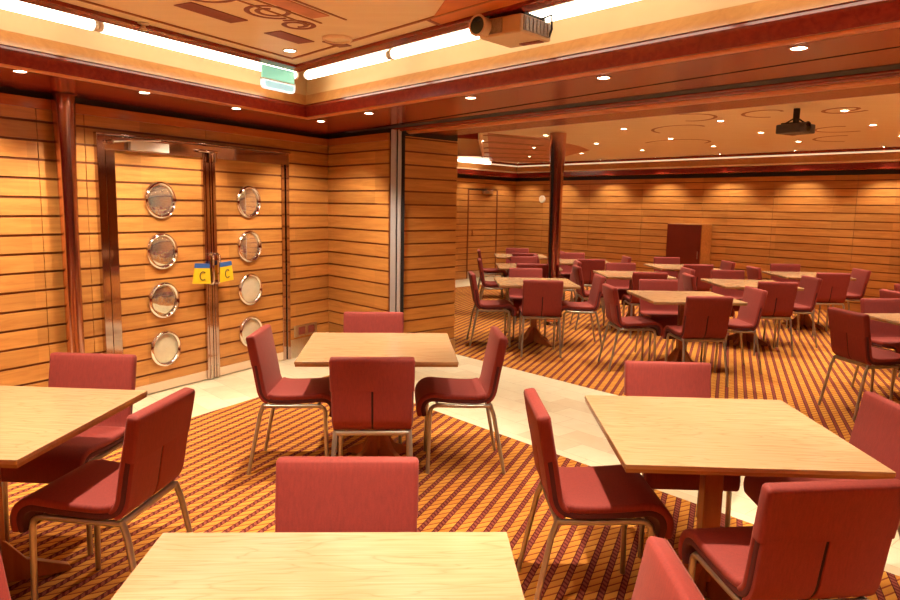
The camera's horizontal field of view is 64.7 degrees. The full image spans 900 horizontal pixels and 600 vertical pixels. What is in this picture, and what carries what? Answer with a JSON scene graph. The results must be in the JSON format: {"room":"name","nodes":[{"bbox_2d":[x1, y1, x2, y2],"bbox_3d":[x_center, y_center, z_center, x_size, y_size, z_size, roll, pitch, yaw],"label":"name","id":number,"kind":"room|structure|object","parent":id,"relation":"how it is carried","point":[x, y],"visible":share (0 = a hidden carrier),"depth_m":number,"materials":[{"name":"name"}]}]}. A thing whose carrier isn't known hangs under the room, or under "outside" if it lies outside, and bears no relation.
{"room":"ship interior","nodes":[
{"label":"ship interior","id":0,"kind":"room"},
{"bbox_2d":[0,104,328,386],"bbox_3d":[-3.710,-0.109,3.675,0.113,2.115,9.548,5,9,29],"label":"wall","id":1,"kind":"structure","parent":0,"point":[32,309],"depth_m":5.12,"materials":[{"name":"orange wood"}]},
{"bbox_2d":[107,139,168,152],"bbox_3d":[-2.413,-1.216,5.554,0.084,0.097,0.536,5,9,29],"label":"door closer","id":2,"kind":"object","parent":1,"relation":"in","point":[136,145],"depth_m":5.59,"materials":[{"name":"silver metal"}]},
{"bbox_2d":[0,86,327,145],"bbox_3d":[-3.660,-1.226,3.510,0.081,0.145,9.548,5,9,29],"label":"trim","id":3,"kind":"structure","parent":1,"relation":"attached to","point":[8,96],"depth_m":5.75,"materials":[{"name":"orange wood"}]},
{"bbox_2d":[115,151,214,393],"bbox_3d":[-2.357,-0.224,5.941,0.159,1.978,0.916,5,9,29],"label":"door","id":4,"kind":"structure","parent":1,"relation":"in","point":[163,201],"depth_m":5.92,"materials":[{"name":"orange wood"}]},
{"bbox_2d":[192,263,210,283],"bbox_3d":[-2.144,-0.227,6.135,0.026,0.185,0.175,6,9,35],"label":"door sign","id":5,"kind":"object","parent":4,"relation":"attached to","point":[201,275],"visible":1,"depth_m":6.13,"materials":[{"name":"yellow paper"}]},
{"bbox_2d":[93,131,290,360],"bbox_3d":[-2.166,-0.321,6.329,0.102,2.100,2.100,5,9,29],"label":"trim","id":6,"kind":"structure","parent":1,"relation":"attached to","point":[104,153],"depth_m":5.51,"materials":[{"name":"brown metal"}]},
{"bbox_2d":[209,159,282,377],"bbox_3d":[-1.903,-0.321,6.743,0.159,1.978,0.926,5,9,29],"label":"door","id":7,"kind":"structure","parent":1,"relation":"in","point":[245,197],"depth_m":6.70,"materials":[{"name":"orange wood"}]},
{"bbox_2d":[220,261,233,281],"bbox_3d":[-2.004,-0.257,6.383,0.026,0.183,0.175,4,8,21],"label":"door sign","id":8,"kind":"object","parent":7,"relation":"attached to","point":[226,272],"visible":1,"depth_m":6.37,"materials":[{"name":"yellow paper"}]},
{"bbox_2d":[294,322,316,337],"bbox_3d":[-1.536,0.311,7.519,0.024,0.121,0.350,5,9,29],"label":"socket plate","id":9,"kind":"object","parent":1,"relation":"attached to","point":[309,328],"visible":0.93,"depth_m":7.51,"materials":[{"name":"metal"}]},
{"bbox_2d":[291,332,328,357],"bbox_3d":[-1.498,0.480,7.625,0.006,0.192,0.610,5,9,29],"label":"kick plate","id":10,"kind":"object","parent":1,"relation":"attached to","point":[297,345],"visible":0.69,"depth_m":7.45,"materials":[{"name":"metal"}]},
{"bbox_2d":[0,0,899,119],"bbox_3d":[-0.417,-0.760,-0.203,7.047,0.100,10.610,-5,10,-41],"label":"trim","id":11,"kind":"structure","parent":1,"relation":"attached to","point":[857,14],"depth_m":3.90,"materials":[{"name":"red wood"}]},
{"bbox_2d":[58,0,527,63],"bbox_3d":[-0.312,-0.859,-0.789,6.424,0.056,9.618,-5,10,-41],"label":"ceiling","id":12,"kind":"structure","parent":0,"point":[274,26],"depth_m":3.57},
{"bbox_2d":[77,0,494,59],"bbox_3d":[1.202,-0.859,-0.414,8.812,0.018,6.617,5,9,29],"label":"trim","id":13,"kind":"structure","parent":12,"relation":"attached to","point":[85,1],"depth_m":3.75,"materials":[{"name":"brown wood"}]},
{"bbox_2d":[17,0,572,71],"bbox_3d":[-0.326,-0.853,-0.770,6.436,0.084,9.664,-5,10,-41],"label":"trim","id":14,"kind":"structure","parent":12,"relation":"attached to","point":[530,5],"depth_m":3.81,"materials":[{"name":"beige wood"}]},
{"bbox_2d":[322,34,352,43],"bbox_3d":[-0.633,-1.465,3.994,0.170,0.016,0.170,1,8,0],"label":"ceiling speaker","id":15,"kind":"object","parent":12,"relation":"attached to","point":[331,38],"visible":1,"depth_m":3.97},
{"bbox_2d":[469,12,552,47],"bbox_3d":[0.308,-1.323,3.403,0.299,0.150,0.320,8,10,41],"label":"projector","id":16,"kind":"object","parent":12,"relation":"hanging from","point":[519,29],"visible":0.92,"depth_m":3.35,"materials":[{"name":"beige plastic"}]},
{"bbox_2d":[488,17,502,34],"bbox_3d":[0.195,-1.295,3.368,0.130,0.066,0.005,8,10,41],"label":"grille","id":17,"kind":"object","parent":16,"relation":"attached to","point":[495,27],"depth_m":3.35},
{"bbox_2d":[523,15,550,37],"bbox_3d":[0.414,-1.290,3.354,0.008,0.064,0.220,8,10,41],"label":"vent grille","id":18,"kind":"object","parent":16,"relation":"attached to","point":[533,26],"depth_m":3.35,"materials":[{"name":"grey metal"}]},
{"bbox_2d":[328,140,390,332],"bbox_3d":[-0.961,-0.544,7.367,0.032,2.115,1.122,-5,10,-41],"label":"wall","id":19,"kind":"structure","parent":0,"point":[359,174],"depth_m":7.30,"materials":[{"name":"orange wood"}]},
{"bbox_2d":[328,128,414,145],"bbox_3d":[-0.841,-1.674,7.305,0.330,0.145,1.122,-5,10,-41],"label":"trim","id":20,"kind":"structure","parent":19,"relation":"attached to","point":[381,134],"depth_m":7.15,"materials":[{"name":"orange wood"}]},
{"bbox_2d":[397,73,899,131],"bbox_3d":[2.633,-1.108,3.274,0.060,0.035,11.900,-5,10,-41],"label":"trim","id":21,"kind":"structure","parent":19,"relation":"attached to","point":[893,75],"depth_m":4.53,"materials":[{"name":"red wood"}]},
{"bbox_2d":[0,0,760,94],"bbox_3d":[-0.426,-1.104,-0.196,7.141,0.420,10.710,-5,10,-41],"label":"cove","id":22,"kind":"object","parent":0,"point":[641,12],"visible":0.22,"depth_m":4.36,"materials":[{"name":"white paint"}]},
{"bbox_2d":[0,0,98,30],"bbox_3d":[-2.484,-1.519,3.400,0.068,0.083,1.712,5,9,29],"label":"strip light","id":23,"kind":"object","parent":22,"relation":"attached to","point":[10,5],"visible":0.75,"depth_m":3.87,"materials":[{"name":"beige"}]},
{"bbox_2d":[97,21,298,78],"bbox_3d":[-1.641,-1.700,4.888,0.069,0.083,1.712,5,9,29],"label":"strip light","id":24,"kind":"object","parent":22,"relation":"attached to","point":[105,28],"visible":0.46,"depth_m":4.61,"materials":[{"name":"beige plastic"}]},
{"bbox_2d":[260,64,295,93],"bbox_3d":[-1.167,-1.497,4.825,0.033,0.150,0.316,5,9,29],"label":"exit sign","id":25,"kind":"object","parent":22,"relation":"hanging from","point":[272,78],"visible":1,"depth_m":4.80,"materials":[{"name":"green plastic"}]},
{"bbox_2d":[303,48,391,79],"bbox_3d":[-0.766,-1.726,5.213,0.068,0.083,1.132,-5,10,-41],"label":"strip light","id":26,"kind":"object","parent":22,"relation":"attached to","point":[380,56],"visible":0.8,"depth_m":5.14,"materials":[{"name":"beige plastic"}]},
{"bbox_2d":[0,0,856,104],"bbox_3d":[-0.418,-0.853,-0.208,7.060,0.085,10.624,-5,10,-41],"label":"trim","id":27,"kind":"structure","parent":22,"relation":"attached to","point":[761,9],"depth_m":4.08,"materials":[{"name":"beige paint"}]},
{"bbox_2d":[388,28,479,58],"bbox_3d":[-0.020,-1.600,4.360,0.068,0.083,1.132,-5,10,-41],"label":"strip light","id":28,"kind":"object","parent":22,"relation":"attached to","point":[464,35],"visible":0.52,"depth_m":4.43,"materials":[{"name":"beige plastic"}]},
{"bbox_2d":[528,0,638,21],"bbox_3d":[0.725,-1.474,3.507,0.068,0.083,1.132,-5,10,-41],"label":"strip light","id":29,"kind":"object","parent":22,"relation":"attached to","point":[575,7],"visible":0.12,"depth_m":3.58,"materials":[{"name":"beige plastic"}]},
{"bbox_2d":[328,178,515,274],"bbox_3d":[-0.652,-1.497,14.644,0.113,2.115,6.572,8,10,41],"label":"wall","id":30,"kind":"structure","parent":0,"point":[506,189],"depth_m":16.28,"materials":[{"name":"orange wood"}]},
{"bbox_2d":[466,188,497,278],"bbox_3d":[0.727,-1.512,16.162,0.112,2.000,1.080,8,10,41],"label":"door","id":31,"kind":"structure","parent":30,"relation":"in","point":[482,210],"depth_m":16.12,"materials":[{"name":"orange wood"}]},
{"bbox_2d":[403,136,457,338],"bbox_3d":[-0.340,-0.615,7.498,0.728,2.105,0.412,-6,10,-44],"label":"wall","id":32,"kind":"structure","parent":0,"point":[430,208],"depth_m":7.33,"materials":[{"name":"orange wood"}]},
{"bbox_2d":[405,133,457,140],"bbox_3d":[-0.322,-1.701,7.358,0.728,0.085,0.404,-6,10,-44],"label":"trim","id":33,"kind":"structure","parent":32,"relation":"attached to","point":[454,137],"depth_m":7.27,"materials":[{"name":"brown wood"}]},
{"bbox_2d":[406,77,899,133],"bbox_3d":[2.747,-1.115,3.372,0.100,0.042,11.900,-5,10,-41],"label":"trim","id":34,"kind":"structure","parent":32,"relation":"attached to","point":[896,80],"depth_m":4.67,"materials":[{"name":"orange wood"}]},
{"bbox_2d":[0,64,899,134],"bbox_3d":[1.386,-0.899,1.080,11.175,0.093,8.773,5,9,29],"label":"ceiling","id":35,"kind":"structure","parent":0,"point":[30,81],"depth_m":5.09,"materials":[{"name":"red wood"}]},
{"bbox_2d":[132,275,899,575],"bbox_3d":[-0.159,0.689,7.179,17.000,0.050,21.200,-5,10,-41],"label":"floor","id":36,"kind":"structure","parent":0,"point":[578,436],"depth_m":5.73,"materials":[{"name":"beige tile"}]},
{"bbox_2d":[50,93,84,352],"bbox_3d":[-2.730,-0.284,5.123,0.156,2.321,0.156,1,8,0],"label":"round column","id":37,"kind":"structure","parent":36,"relation":"on","point":[63,106],"depth_m":5.04,"materials":[{"name":"brown wood"}]},
{"bbox_2d":[390,129,404,311],"bbox_3d":[-0.540,-0.500,7.039,0.170,2.330,0.195,1,8,-4],"label":"channel","id":38,"kind":"object","parent":36,"relation":"on","point":[397,138],"visible":0.55,"depth_m":6.92,"materials":[{"name":"silver metal"}]},
{"bbox_2d":[8,375,899,599],"bbox_3d":[-0.377,1.565,0.288,7.380,0.004,10.779,-5,10,-41],"label":"floor","id":39,"kind":"structure","parent":36,"relation":"on","point":[465,488],"depth_m":3.75,"materials":[{"name":"orange carpet"}]},
{"bbox_2d":[0,552,10,599],"bbox_3d":[-0.847,0.991,1.380,0.546,0.836,0.443,3,8,13],"label":"padded chair","id":40,"kind":"object","parent":39,"relation":"on","point":[4,590],"visible":1,"depth_m":1.57,"materials":[{"name":"red fabric"}]},
{"bbox_2d":[1,352,144,555],"bbox_3d":[-1.806,0.711,3.373,0.443,0.836,0.546,1,8,3],"label":"padded chair","id":41,"kind":"object","parent":39,"relation":"on","point":[66,370],"visible":0.4,"depth_m":3.45,"materials":[{"name":"red fabric"}]},
{"bbox_2d":[0,386,146,582],"bbox_3d":[-1.857,0.824,2.857,0.900,0.740,0.900,1,8,3],"label":"square table","id":42,"kind":"object","parent":39,"relation":"on","point":[34,421],"visible":0.84,"depth_m":2.90,"materials":[{"name":"brown wood"}]},
{"bbox_2d":[10,387,194,599],"bbox_3d":[-1.350,0.792,2.820,0.546,0.836,0.443,2,8,7],"label":"padded chair","id":43,"kind":"object","parent":39,"relation":"on","point":[97,491],"visible":1,"depth_m":2.67,"materials":[{"name":"red fabric"}]},
{"bbox_2d":[246,324,337,474],"bbox_3d":[-0.925,0.597,4.360,0.546,0.836,0.443,1,8,-1],"label":"padded chair","id":44,"kind":"object","parent":39,"relation":"on","point":[284,392],"visible":0.87,"depth_m":4.18,"materials":[{"name":"red fabric"}]},
{"bbox_2d":[111,532,524,599],"bbox_3d":[-0.285,1.035,1.472,0.900,0.740,0.900,1,8,-3],"label":"square table","id":45,"kind":"object","parent":39,"relation":"on","point":[245,565],"visible":1,"depth_m":1.68,"materials":[{"name":"brown wood"}]},
{"bbox_2d":[275,456,418,531],"bbox_3d":[-0.307,0.922,1.978,0.443,0.836,0.546,1,8,-3],"label":"padded chair","id":46,"kind":"object","parent":39,"relation":"on","point":[313,493],"visible":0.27,"depth_m":2.13,"materials":[{"name":"red fabric"}]},
{"bbox_2d":[329,357,414,456],"bbox_3d":[-0.416,0.671,3.871,0.443,0.836,0.546,1,8,-4],"label":"padded chair","id":47,"kind":"object","parent":39,"relation":"on","point":[368,393],"visible":1,"depth_m":3.62,"materials":[{"name":"red fabric"}]},
{"bbox_2d":[343,312,403,443],"bbox_3d":[-0.539,0.529,4.930,0.443,0.836,0.546,1,8,-4],"label":"padded chair","id":48,"kind":"object","parent":39,"relation":"on","point":[353,322],"visible":0.09,"depth_m":5.08,"materials":[{"name":"red fabric"}]},
{"bbox_2d":[294,332,458,456],"bbox_3d":[-0.440,0.647,4.399,0.900,0.740,0.900,1,8,-4],"label":"square table","id":49,"kind":"object","parent":39,"relation":"on","point":[428,349],"visible":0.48,"depth_m":4.34,"materials":[{"name":"brown wood"}]},
{"bbox_2d":[415,326,507,473],"bbox_3d":[0.057,0.606,4.430,0.546,0.836,0.443,1,8,-4],"label":"padded chair","id":50,"kind":"object","parent":39,"relation":"on","point":[469,393],"visible":1,"depth_m":4.26,"materials":[{"name":"red fabric"}]},
{"bbox_2d":[516,388,673,599],"bbox_3d":[0.576,0.819,2.890,0.546,0.836,0.443,1,8,-1],"label":"padded chair","id":51,"kind":"object","parent":39,"relation":"on","point":[588,495],"visible":0.98,"depth_m":2.71,"materials":[{"name":"red fabric"}]},
{"bbox_2d":[631,536,704,599],"bbox_3d":[0.241,0.992,1.526,0.546,0.836,0.443,1,8,0],"label":"padded chair","id":52,"kind":"object","parent":39,"relation":"on","point":[662,575],"visible":1,"depth_m":1.56,"materials":[{"name":"red fabric"}]},
{"bbox_2d":[624,361,740,557],"bbox_3d":[1.091,0.757,3.430,0.443,0.836,0.546,1,8,2],"label":"padded chair","id":53,"kind":"object","parent":39,"relation":"on","point":[641,378],"visible":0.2,"depth_m":3.58,"materials":[{"name":"red fabric"}]},
{"bbox_2d":[585,395,895,599],"bbox_3d":[1.052,0.874,2.884,0.900,0.740,0.900,1,8,2],"label":"square table","id":54,"kind":"object","parent":39,"relation":"on","point":[711,439],"visible":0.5,"depth_m":2.73,"materials":[{"name":"brown wood"}]},
{"bbox_2d":[678,479,899,599],"bbox_3d":[1.062,0.903,2.316,0.443,0.836,0.546,0,8,-7],"label":"padded chair","id":55,"kind":"object","parent":39,"relation":"on","point":[808,539],"visible":1,"depth_m":2.06,"materials":[{"name":"red fabric"}]},
{"bbox_2d":[743,391,899,537],"bbox_3d":[1.567,0.830,2.942,0.546,0.836,0.443,1,8,2],"label":"padded chair","id":56,"kind":"object","parent":39,"relation":"on","point":[876,429],"visible":0.2,"depth_m":2.96,"materials":[{"name":"red fabric"}]},
{"bbox_2d":[454,285,899,442],"bbox_3d":[4.654,0.633,8.073,7.350,0.004,16.054,-5,10,-41],"label":"floor","id":57,"kind":"structure","parent":36,"relation":"on","point":[798,380],"depth_m":7.63,"materials":[{"name":"orange carpet"}]},
{"bbox_2d":[466,271,516,346],"bbox_3d":[0.486,0.097,8.355,0.546,0.836,0.443,1,8,-3],"label":"padded chair","id":58,"kind":"object","parent":57,"relation":"on","point":[502,304],"visible":1,"depth_m":8.17,"materials":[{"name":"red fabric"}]},
{"bbox_2d":[477,249,506,297],"bbox_3d":[0.749,-0.485,12.807,0.546,0.836,0.443,1,8,1],"label":"padded chair","id":59,"kind":"object","parent":57,"relation":"on","point":[487,271],"visible":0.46,"depth_m":12.60,"materials":[{"name":"red fabric"}]},
{"bbox_2d":[476,258,508,316],"bbox_3d":[0.666,-0.191,10.564,0.546,0.836,0.443,1,8,0],"label":"padded chair","id":60,"kind":"object","parent":57,"relation":"on","point":[492,285],"visible":0.73,"depth_m":10.36,"materials":[{"name":"red fabric"}]},
{"bbox_2d":[509,256,536,299],"bbox_3d":[1.157,-0.247,11.057,0.443,0.836,0.546,1,8,0],"label":"padded chair","id":61,"kind":"object","parent":57,"relation":"on","point":[513,259],"visible":0.09,"depth_m":11.21,"materials":[{"name":"red fabric"}]},
{"bbox_2d":[506,268,545,338],"bbox_3d":[0.968,0.038,8.866,0.443,0.836,0.546,1,8,-3],"label":"padded chair","id":62,"kind":"object","parent":57,"relation":"on","point":[515,294],"visible":0.31,"depth_m":9.01,"materials":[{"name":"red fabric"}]},
{"bbox_2d":[515,263,546,322],"bbox_3d":[1.127,-0.118,10.073,0.443,0.836,0.546,1,8,1],"label":"padded chair","id":63,"kind":"object","parent":57,"relation":"on","point":[518,265],"visible":0.07,"depth_m":9.77,"materials":[{"name":"red fabric"}]},
{"bbox_2d":[494,277,580,346],"bbox_3d":[0.987,0.150,8.369,0.900,0.740,0.900,1,8,-1],"label":"square table","id":64,"kind":"object","parent":57,"relation":"on","point":[532,334],"visible":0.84,"depth_m":8.33,"materials":[{"name":"brown wood"}]},
{"bbox_2d":[518,280,563,357],"bbox_3d":[0.991,0.172,7.854,0.443,0.836,0.546,1,8,1],"label":"padded chair","id":65,"kind":"object","parent":57,"relation":"on","point":[542,299],"visible":1,"depth_m":7.61,"materials":[{"name":"red fabric"}]},
{"bbox_2d":[543,132,566,325],"bbox_3d":[1.423,-0.942,9.656,0.221,2.594,0.221,1,8,0],"label":"round column","id":66,"kind":"structure","parent":57,"relation":"on","point":[557,139],"depth_m":9.54,"materials":[{"name":"brown wood"}]},
{"bbox_2d":[560,253,587,300],"bbox_3d":[2.131,-0.380,12.203,0.443,0.836,0.546,1,8,-1],"label":"padded chair","id":67,"kind":"object","parent":57,"relation":"on","point":[566,272],"visible":0.29,"depth_m":12.35,"materials":[{"name":"red fabric"}]},
{"bbox_2d":[556,273,605,347],"bbox_3d":[1.502,0.116,8.353,0.546,0.836,0.443,1,8,0],"label":"padded chair","id":68,"kind":"object","parent":57,"relation":"on","point":[590,306],"visible":0.86,"depth_m":8.17,"materials":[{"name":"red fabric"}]},
{"bbox_2d":[570,259,604,312],"bbox_3d":[2.156,-0.248,11.209,0.443,0.836,0.546,1,8,-2],"label":"padded chair","id":69,"kind":"object","parent":57,"relation":"on","point":[587,265],"visible":0.37,"depth_m":10.94,"materials":[{"name":"red fabric"}]},
{"bbox_2d":[569,265,610,329],"bbox_3d":[1.935,-0.038,9.586,0.546,0.836,0.443,1,8,0],"label":"padded chair","id":70,"kind":"object","parent":57,"relation":"on","point":[577,271],"visible":0.57,"depth_m":9.42,"materials":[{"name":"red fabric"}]},
{"bbox_2d":[602,262,639,318],"bbox_3d":[2.456,-0.093,10.075,0.443,0.836,0.546,1,8,0],"label":"padded chair","id":71,"kind":"object","parent":57,"relation":"on","point":[622,286],"visible":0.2,"depth_m":10.22,"materials":[{"name":"red fabric"}]},
{"bbox_2d":[598,283,663,370],"bbox_3d":[1.843,0.269,7.241,0.546,0.836,0.443,1,8,-2],"label":"padded chair","id":72,"kind":"object","parent":57,"relation":"on","point":[610,293],"visible":0.99,"depth_m":7.06,"materials":[{"name":"red fabric"}]},
{"bbox_2d":[593,270,676,327],"bbox_3d":[2.450,0.018,9.579,0.900,0.740,0.900,1,8,0],"label":"square table","id":73,"kind":"object","parent":57,"relation":"on","point":[621,275],"visible":0.26,"depth_m":9.53,"materials":[{"name":"brown wood"}]},
{"bbox_2d":[621,272,667,338],"bbox_3d":[2.466,0.039,9.077,0.443,0.836,0.546,1,8,-1],"label":"padded chair","id":74,"kind":"object","parent":57,"relation":"on","point":[631,300],"visible":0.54,"depth_m":8.80,"materials":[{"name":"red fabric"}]},
{"bbox_2d":[634,279,686,360],"bbox_3d":[2.316,0.215,7.713,0.443,0.836,0.546,1,8,-2],"label":"padded chair","id":75,"kind":"object","parent":57,"relation":"on","point":[665,315],"visible":0.61,"depth_m":7.85,"materials":[{"name":"red fabric"}]},
{"bbox_2d":[653,257,679,277],"bbox_3d":[3.563,-0.260,11.501,0.443,0.836,0.546,1,8,-2],"label":"padded chair","id":76,"kind":"object","parent":57,"relation":"on","point":[656,260],"visible":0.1,"depth_m":11.65,"materials":[{"name":"red fabric"}]},
{"bbox_2d":[644,264,721,279],"bbox_3d":[3.563,-0.151,11.016,0.900,0.740,0.900,1,8,-2],"label":"square table","id":77,"kind":"object","parent":57,"relation":"on","point":[664,267],"visible":0.16,"depth_m":10.90,"materials":[{"name":"brown wood"}]},
{"bbox_2d":[627,290,746,361],"bbox_3d":[2.351,0.327,7.219,0.900,0.740,0.900,1,8,-2],"label":"square table","id":78,"kind":"object","parent":57,"relation":"on","point":[678,298],"visible":0.48,"depth_m":7.19,"materials":[{"name":"brown wood"}]},
{"bbox_2d":[666,223,711,263],"bbox_3d":[4.479,-0.759,13.425,0.393,1.360,0.720,-5,10,-41],"label":"cabinet","id":79,"kind":"object","parent":57,"relation":"on","point":[690,242],"visible":0.56,"depth_m":13.20,"materials":[{"name":"orange wood"}]},
{"bbox_2d":[663,296,732,386],"bbox_3d":[2.315,0.349,6.698,0.443,0.836,0.546,0,8,-5],"label":"padded chair","id":80,"kind":"object","parent":57,"relation":"on","point":[706,318],"visible":0.98,"depth_m":6.46,"materials":[{"name":"red fabric"}]},
{"bbox_2d":[683,264,713,290],"bbox_3d":[3.565,-0.131,10.515,0.443,0.836,0.546,1,8,-1],"label":"padded chair","id":81,"kind":"object","parent":57,"relation":"on","point":[702,271],"visible":0.41,"depth_m":10.24,"materials":[{"name":"red fabric"}]},
{"bbox_2d":[682,273,734,345],"bbox_3d":[3.124,0.106,8.660,0.546,0.836,0.443,2,8,4],"label":"padded chair","id":82,"kind":"object","parent":57,"relation":"on","point":[689,281],"visible":0.26,"depth_m":8.49,"materials":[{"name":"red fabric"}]},
{"bbox_2d":[711,270,744,310],"bbox_3d":[3.638,0.050,9.158,0.443,0.836,0.546,1,8,1],"label":"padded chair","id":83,"kind":"object","parent":57,"relation":"on","point":[715,274],"visible":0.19,"depth_m":9.31,"materials":[{"name":"red fabric"}]},
{"bbox_2d":[700,286,767,373],"bbox_3d":[2.846,0.289,7.229,0.546,0.836,0.443,1,8,0],"label":"padded chair","id":84,"kind":"object","parent":57,"relation":"on","point":[748,318],"visible":0.74,"depth_m":7.07,"materials":[{"name":"red fabric"}]},
{"bbox_2d":[701,279,803,345],"bbox_3d":[3.628,0.160,8.666,0.900,0.740,0.900,1,8,2],"label":"square table","id":85,"kind":"object","parent":57,"relation":"on","point":[738,284],"visible":0.52,"depth_m":8.62,"materials":[{"name":"brown wood"}]},
{"bbox_2d":[746,266,787,328],"bbox_3d":[4.487,-0.046,10.004,0.546,0.836,0.443,1,8,3],"label":"padded chair","id":86,"kind":"object","parent":57,"relation":"on","point":[753,273],"visible":0.09,"depth_m":9.89,"materials":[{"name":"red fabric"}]},
{"bbox_2d":[739,281,797,356],"bbox_3d":[3.635,0.181,8.157,0.443,0.836,0.546,1,8,2],"label":"padded chair","id":87,"kind":"object","parent":57,"relation":"on","point":[780,299],"visible":0.66,"depth_m":7.91,"materials":[{"name":"red fabric"}]},
{"bbox_2d":[770,263,799,322],"bbox_3d":[5.006,-0.099,10.481,0.443,0.836,0.546,2,8,4],"label":"padded chair","id":88,"kind":"object","parent":57,"relation":"on","point":[773,267],"visible":0.18,"depth_m":10.63,"materials":[{"name":"red fabric"}]},
{"bbox_2d":[763,275,822,347],"bbox_3d":[4.121,0.128,8.629,0.546,0.836,0.443,1,8,1],"label":"padded chair","id":89,"kind":"object","parent":57,"relation":"on","point":[805,301],"visible":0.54,"depth_m":8.48,"materials":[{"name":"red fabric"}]},
{"bbox_2d":[762,271,855,328],"bbox_3d":[4.991,0.011,9.995,0.900,0.740,0.900,1,8,3],"label":"square table","id":90,"kind":"object","parent":57,"relation":"on","point":[805,319],"visible":0.63,"depth_m":9.96,"materials":[{"name":"brown wood"}]},
{"bbox_2d":[797,272,850,335],"bbox_3d":[4.960,0.032,9.480,0.443,0.836,0.546,1,8,1],"label":"padded chair","id":91,"kind":"object","parent":57,"relation":"on","point":[834,286],"visible":0.62,"depth_m":9.23,"materials":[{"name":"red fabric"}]},
{"bbox_2d":[817,268,870,323],"bbox_3d":[5.483,-0.021,9.954,0.546,0.836,0.443,2,8,3],"label":"padded chair","id":92,"kind":"object","parent":57,"relation":"on","point":[856,290],"visible":0.5,"depth_m":9.82,"materials":[{"name":"red fabric"}]},
{"bbox_2d":[818,307,899,419],"bbox_3d":[3.390,0.496,5.733,0.546,0.836,0.443,0,8,-8],"label":"padded chair","id":93,"kind":"object","parent":57,"relation":"on","point":[850,335],"visible":1,"depth_m":5.61,"materials":[{"name":"red fabric"}]},
{"bbox_2d":[851,298,899,400],"bbox_3d":[3.989,0.430,6.322,0.443,0.836,0.546,0,8,-9],"label":"padded chair","id":94,"kind":"object","parent":57,"relation":"on","point":[884,335],"visible":0.56,"depth_m":6.46,"materials":[{"name":"red fabric"}]},
{"bbox_2d":[864,313,899,403],"bbox_3d":[4.051,0.542,5.831,0.900,0.740,0.900,0,8,-8],"label":"square table","id":95,"kind":"object","parent":57,"relation":"on","point":[892,318],"visible":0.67,"depth_m":5.98,"materials":[{"name":"brown wood"}]},
{"bbox_2d":[871,289,899,376],"bbox_3d":[4.700,0.328,7.197,0.546,0.836,0.443,1,8,-3],"label":"padded chair","id":96,"kind":"object","parent":57,"relation":"on","point":[884,293],"visible":0.12,"depth_m":7.19,"materials":[{"name":"red fabric"}]},
{"bbox_2d":[320,29,899,133],"bbox_3d":[2.162,-1.116,2.824,0.968,0.090,11.847,-5,10,-40],"label":"ceiling beam","id":97,"kind":"structure","parent":0,"point":[881,48],"depth_m":4.00,"materials":[{"name":"red wood"}]},
{"bbox_2d":[9,27,899,119],"bbox_3d":[1.313,-0.781,0.483,10.081,0.033,7.572,5,9,29],"label":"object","id":98,"kind":"structure","parent":97,"relation":"attached to","point":[899,27],"depth_m":3.62,"materials":[{"name":"red wood"}]},
{"bbox_2d":[457,93,899,163],"bbox_3d":[4.307,-1.982,7.812,7.240,0.057,16.696,-5,10,-41],"label":"ceiling","id":99,"kind":"structure","parent":0,"point":[694,134],"depth_m":9.42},
{"bbox_2d":[457,133,483,156],"bbox_3d":[0.027,-2.404,11.005,1.165,0.108,3.650,1,8,0],"label":"ceiling","id":100,"kind":"structure","parent":99,"relation":"attached to","point":[468,144],"depth_m":10.56,"materials":[{"name":"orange wood"}]},
{"bbox_2d":[393,69,899,135],"bbox_3d":[2.859,-1.298,3.444,0.730,0.345,11.900,-5,10,-41],"label":"ceiling beam","id":101,"kind":"structure","parent":99,"relation":"attached to","point":[890,88],"depth_m":4.86,"materials":[{"name":"red wood"}]},
{"bbox_2d":[462,147,899,165],"bbox_3d":[4.689,-2.029,8.386,6.508,0.080,17.064,-5,10,-41],"label":"trim","id":102,"kind":"structure","parent":99,"relation":"attached to","point":[880,148],"depth_m":12.64,"materials":[{"name":"red wood"}]},
{"bbox_2d":[776,108,814,135],"bbox_3d":[3.390,-1.732,6.886,0.299,0.244,0.320,-3,9,-30],"label":"projector","id":103,"kind":"object","parent":99,"relation":"attached to","point":[793,128],"visible":1,"depth_m":6.85,"materials":[{"name":"black plastic"}]},
{"bbox_2d":[514,174,899,307],"bbox_3d":[7.157,-0.835,10.719,0.115,2.115,17.064,-5,10,-41],"label":"wall","id":104,"kind":"structure","parent":0,"point":[824,223],"depth_m":12.79,"materials":[{"name":"orange wood"}]},
{"bbox_3d":[6.803,0.351,-0.875,16.900,2.980,0.112,-5,10,-41],"label":"wall","id":105,"kind":"structure","parent":0,"visible":0},
{"bbox_2d":[457,161,899,180],"bbox_3d":[4.685,-1.771,8.420,6.508,0.110,17.064,-5,10,-41],"label":"trim","id":106,"kind":"structure","parent":105,"relation":"attached to","point":[891,165],"depth_m":12.99,"materials":[{"name":"red wood"}]},
{"bbox_2d":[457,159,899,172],"bbox_3d":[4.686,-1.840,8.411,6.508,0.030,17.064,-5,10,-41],"label":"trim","id":107,"kind":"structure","parent":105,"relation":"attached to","point":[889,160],"depth_m":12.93,"materials":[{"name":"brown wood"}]},
{"bbox_2d":[458,152,899,171],"bbox_3d":[4.687,-1.907,8.402,6.508,0.105,17.064,-5,10,-41],"label":"trim","id":108,"kind":"structure","parent":105,"relation":"attached to","point":[889,155],"depth_m":12.94,"materials":[{"name":"brown wood"}]},
{"bbox_2d":[518,150,899,166],"bbox_3d":[7.024,-2.178,10.270,0.050,0.026,16.622,-5,10,-41],"label":"led strip","id":109,"kind":"object","parent":105,"relation":"attached to","point":[885,150],"visible":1,"depth_m":12.52,"materials":[{"name":"beige"}]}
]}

